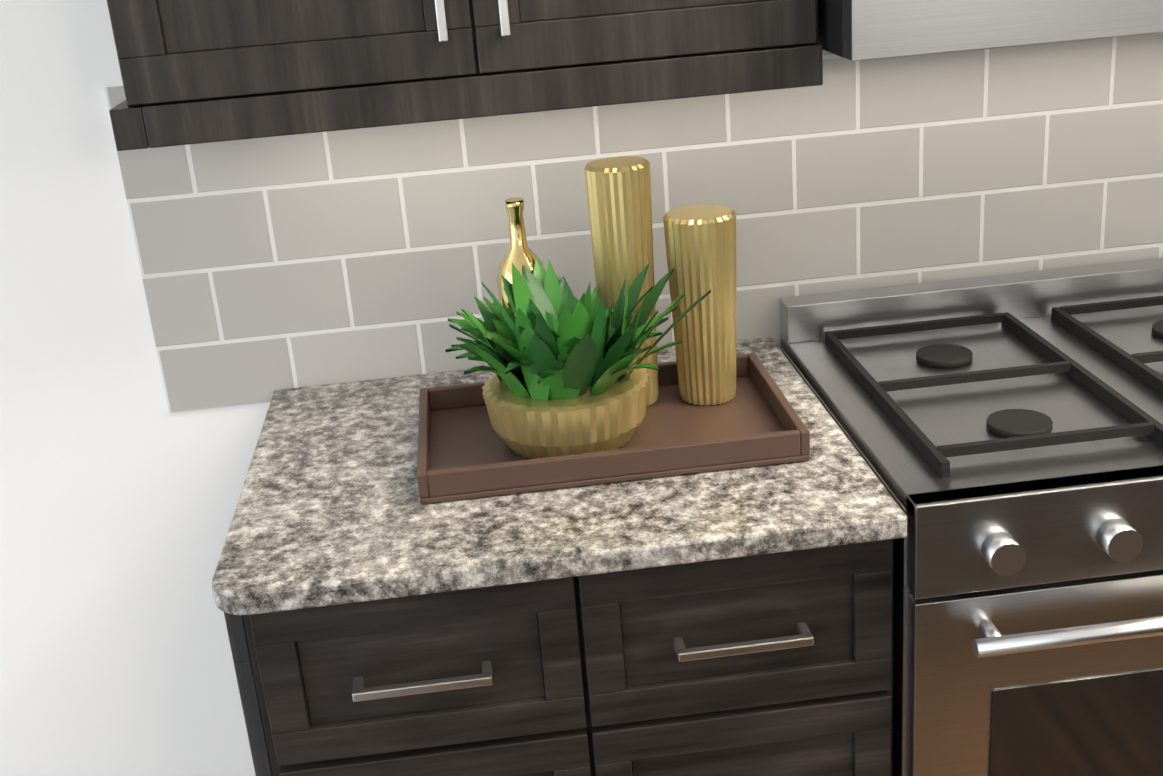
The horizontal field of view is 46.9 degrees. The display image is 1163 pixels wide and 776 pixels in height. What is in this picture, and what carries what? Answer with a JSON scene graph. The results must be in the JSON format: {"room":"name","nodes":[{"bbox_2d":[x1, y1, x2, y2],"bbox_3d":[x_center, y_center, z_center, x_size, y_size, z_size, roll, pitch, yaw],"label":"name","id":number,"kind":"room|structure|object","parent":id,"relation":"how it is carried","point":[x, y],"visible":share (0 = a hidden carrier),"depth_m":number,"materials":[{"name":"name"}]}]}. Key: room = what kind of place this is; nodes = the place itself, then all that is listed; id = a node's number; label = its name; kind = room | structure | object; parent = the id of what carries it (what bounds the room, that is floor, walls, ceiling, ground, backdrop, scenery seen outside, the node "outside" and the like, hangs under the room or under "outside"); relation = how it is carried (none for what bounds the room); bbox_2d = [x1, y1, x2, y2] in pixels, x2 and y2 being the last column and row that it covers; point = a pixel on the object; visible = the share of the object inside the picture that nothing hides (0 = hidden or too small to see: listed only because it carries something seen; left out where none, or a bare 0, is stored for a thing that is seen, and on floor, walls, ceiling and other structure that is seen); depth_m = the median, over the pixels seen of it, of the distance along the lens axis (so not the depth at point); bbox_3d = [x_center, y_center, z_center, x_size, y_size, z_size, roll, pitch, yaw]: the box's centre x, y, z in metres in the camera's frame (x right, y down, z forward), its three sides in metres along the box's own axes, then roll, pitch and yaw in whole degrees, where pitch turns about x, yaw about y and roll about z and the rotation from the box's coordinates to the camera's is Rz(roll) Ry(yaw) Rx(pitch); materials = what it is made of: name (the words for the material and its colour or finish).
{"room":"kitchen","nodes":[
{"label":"kitchen","id":0,"kind":"room"},
{"bbox_2d":[0,0,269,775],"bbox_3d":[-0.500,-0.416,2.010,8.570,2.740,0.120,-6,21,-4],"label":"wall","id":1,"kind":"structure","parent":0,"point":[121,485],"depth_m":2.12,"materials":[{"name":"white paint"}]},
{"bbox_2d":[107,0,822,123],"bbox_3d":[-0.189,-1.011,1.574,0.857,1.230,0.331,-6,21,-4],"label":"upper cabinet","id":2,"kind":"object","parent":1,"relation":"attached to","point":[177,59],"depth_m":1.62,"materials":[{"name":"black wood"}]},
{"bbox_2d":[818,0,1162,60],"bbox_3d":[0.656,-0.685,1.700,0.752,0.423,0.484,-6,21,-4],"label":"microwave","id":3,"kind":"object","parent":2,"relation":"attached to","point":[856,30],"visible":0.81,"depth_m":1.58,"materials":[{"name":"silver metal"}]},
{"bbox_2d":[104,33,1162,411],"bbox_3d":[1.494,-0.430,2.153,4.350,0.500,0.008,-6,21,-4],"label":"backsplash","id":4,"kind":"structure","parent":1,"relation":"attached to","point":[268,265],"depth_m":2.05,"materials":[{"name":"tile"}]},
{"bbox_3d":[0.300,2.364,-1.584,9.070,0.050,8.900,-6,21,-4],"label":"floor","id":5,"kind":"structure","parent":0,"visible":0},
{"bbox_2d":[226,580,606,775],"bbox_3d":[-0.206,0.545,1.983,0.405,0.920,0.642,-6,21,-4],"label":"base cabinet","id":6,"kind":"object","parent":5,"relation":"on","point":[381,618],"depth_m":1.58,"materials":[{"name":"black wood"}]},
{"bbox_2d":[591,544,893,775],"bbox_3d":[0.185,0.503,2.010,0.382,0.920,0.642,-6,21,-4],"label":"base cabinet","id":7,"kind":"object","parent":5,"relation":"on","point":[781,666],"depth_m":1.61,"materials":[{"name":"black wood"}]},
{"bbox_2d":[212,337,906,623],"bbox_3d":[-0.053,0.087,1.813,0.792,0.029,0.666,-6,21,-4],"label":"countertop","id":8,"kind":"structure","parent":7,"relation":"on","point":[329,514],"depth_m":1.59,"materials":[{"name":"grey stone"}]},
{"bbox_2d":[417,353,809,503],"bbox_3d":[0.028,0.046,1.803,0.490,0.040,0.310,-6,21,-4],"label":"decorative tray","id":9,"kind":"object","parent":8,"relation":"on","point":[465,451],"visible":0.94,"depth_m":1.74,"materials":[{"name":"brown wood"}]},
{"bbox_2d":[497,197,544,315],"bbox_3d":[-0.079,-0.113,1.851,0.068,0.300,0.068,-8,21,-10],"label":"decorative vase","id":10,"kind":"object","parent":9,"relation":"on","point":[519,253],"depth_m":1.81,"materials":[{"name":"gold metal"}]},
{"bbox_2d":[445,258,710,458],"bbox_3d":[-0.009,-0.050,1.765,0.336,0.232,0.395,-6,21,-4],"label":"planter","id":11,"kind":"object","parent":9,"relation":"on","point":[570,376],"visible":0.96,"depth_m":1.69,"materials":[{"name":"gold metal"}]},
{"bbox_2d":[779,258,1162,775],"bbox_3d":[0.756,0.413,1.982,0.752,1.020,0.696,-6,21,-4],"label":"range oven","id":12,"kind":"object","parent":5,"relation":"on","point":[1003,433],"visible":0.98,"depth_m":1.64,"materials":[{"name":"silver metal"}]}
]}

